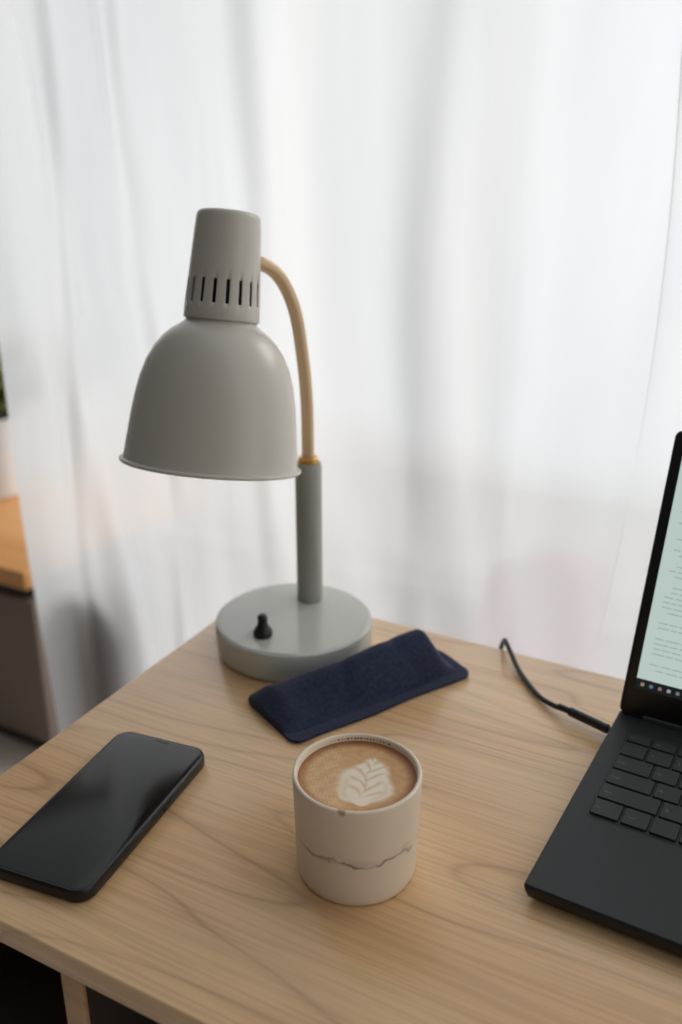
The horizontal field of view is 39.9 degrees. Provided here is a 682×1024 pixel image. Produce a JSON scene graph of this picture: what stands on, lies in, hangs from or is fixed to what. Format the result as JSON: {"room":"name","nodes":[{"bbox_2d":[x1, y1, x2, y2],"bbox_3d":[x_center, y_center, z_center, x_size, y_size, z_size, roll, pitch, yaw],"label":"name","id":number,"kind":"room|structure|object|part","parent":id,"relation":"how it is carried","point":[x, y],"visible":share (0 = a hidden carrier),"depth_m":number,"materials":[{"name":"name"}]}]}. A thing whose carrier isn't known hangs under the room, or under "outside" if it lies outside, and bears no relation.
{"room":"home office","nodes":[
{"label":"home office","id":0,"kind":"room"},
{"bbox_2d":[0,733,38,775],"bbox_3d":[-0.160,0.855,1.158,7.000,0.050,5.200,11,24,26],"label":"floor","id":1,"kind":"structure","parent":0,"point":[13,750],"depth_m":1.98,"materials":[{"name":"grey"}]},
{"bbox_2d":[0,495,58,746],"bbox_3d":[-1.303,0.096,2.417,1.820,0.440,0.415,11,24,26],"label":"base cabinet","id":2,"kind":"object","parent":1,"relation":"on","point":[27,705],"visible":0.29,"depth_m":1.91,"materials":[{"name":"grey wood"}]},
{"bbox_2d":[0,354,17,499],"bbox_3d":[-0.818,-0.225,2.126,0.301,0.371,0.301,11,24,26],"label":"potted plant","id":3,"kind":"object","parent":2,"relation":"on","point":[8,481],"visible":0.27,"depth_m":2.11,"materials":[{"name":"beige plant"}]},
{"bbox_3d":[-0.819,-0.139,2.160,0.200,0.185,0.200,11,24,26],"label":"pot","id":4,"kind":"part","parent":3,"relation":"part of","materials":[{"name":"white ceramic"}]},
{"bbox_2d":[0,618,681,1023],"bbox_3d":[0.489,0.639,0.627,1.565,0.740,0.474,11,24,26],"label":"desk","id":5,"kind":"object","parent":1,"relation":"on","point":[212,917],"visible":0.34,"depth_m":0.62,"materials":[{"name":"brown wood"}]},
{"bbox_2d":[0,732,204,902],"bbox_3d":[-0.171,0.214,0.683,0.082,0.010,0.166,8,23,20],"label":"smartphone","id":6,"kind":"object","parent":5,"relation":"on","point":[78,839],"visible":1,"depth_m":0.67,"materials":[{"name":"black glass"}]},
{"bbox_2d":[119,208,371,681],"bbox_3d":[-0.080,-0.055,0.828,0.226,0.405,0.156,-8,23,-19],"label":"desk lamp","id":7,"kind":"object","parent":5,"relation":"on","point":[213,398],"visible":1,"depth_m":0.77,"materials":[{"name":"grey metal"}]},
{"bbox_3d":[-0.107,-0.103,0.808,0.157,0.127,0.157,5,10,-2],"label":"lamp shade","id":8,"kind":"part","parent":7,"relation":"part of","materials":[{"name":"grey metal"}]},
{"bbox_2d":[192,277,250,305],"bbox_3d":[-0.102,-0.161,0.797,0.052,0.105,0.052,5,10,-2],"label":"vent slots","id":9,"kind":"object","parent":7,"relation":"attached to","point":[206,291],"depth_m":0.77,"materials":[{"name":"black plastic"}]},
{"bbox_2d":[253,613,272,639],"bbox_3d":[-0.072,0.104,0.866,0.018,0.022,0.018,0,22,0],"label":"switch","id":10,"kind":"object","parent":7,"relation":"attached to","point":[262,630],"depth_m":0.86,"materials":[{"name":"black plastic"}]},
{"bbox_3d":[-0.056,-0.134,0.839,0.070,0.192,0.014,-12,24,-28],"label":"arm","id":11,"kind":"part","parent":7,"relation":"part of","materials":[{"name":"beige metal"}]},
{"bbox_3d":[-0.031,0.020,0.915,0.026,0.144,0.026,0,22,0],"label":"post","id":12,"kind":"part","parent":7,"relation":"part of","materials":[{"name":"grey metal"}]},
{"bbox_2d":[292,733,421,905],"bbox_3d":[0.011,0.203,0.623,0.084,0.076,0.084,0,21,0],"label":"coffee cup","id":13,"kind":"object","parent":5,"relation":"on","point":[357,796],"visible":1,"depth_m":0.60,"materials":[{"name":"beige ceramic"}]},
{"bbox_2d":[248,629,468,742],"bbox_3d":[0.019,0.140,0.833,0.195,0.038,0.086,-14,26,-32],"label":"glasses case","id":14,"kind":"object","parent":5,"relation":"on","point":[371,681],"visible":1,"depth_m":0.81,"materials":[{"name":"blue fabric"}]},
{"bbox_2d":[524,431,681,956],"bbox_3d":[0.335,0.121,0.612,0.323,0.236,0.318,12,25,28],"label":"laptop","id":15,"kind":"object","parent":5,"relation":"on","point":[612,860],"visible":1,"depth_m":0.67,"materials":[{"name":"black"}]},
{"bbox_2d":[499,638,610,733],"bbox_3d":[0.174,0.264,0.897,0.028,0.262,0.202,-8,23,-19],"label":"charging cable","id":16,"kind":"object","parent":15,"relation":"attached to","point":[572,712],"visible":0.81,"depth_m":0.80,"materials":[{"name":"black plastic"}]},
{"bbox_3d":[0.166,0.257,0.914,0.015,0.262,0.166,-5,22,-14],"label":"cord","id":17,"kind":"part","parent":16,"relation":"part of","materials":[{"name":"black plastic"}]},
{"bbox_3d":[0.393,0.079,0.700,0.323,0.237,0.006,12,3,28],"label":"lid","id":18,"kind":"part","parent":15,"relation":"part of","materials":[{"name":"black plastic"}]},
{"bbox_2d":[0,0,681,732],"bbox_3d":[0.829,-0.176,0.537,2.895,2.300,0.101,11,24,26],"label":"curtain","id":19,"kind":"object","parent":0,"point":[471,210],"visible":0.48,"depth_m":0.97,"materials":[{"name":"white fabric"}]}
]}

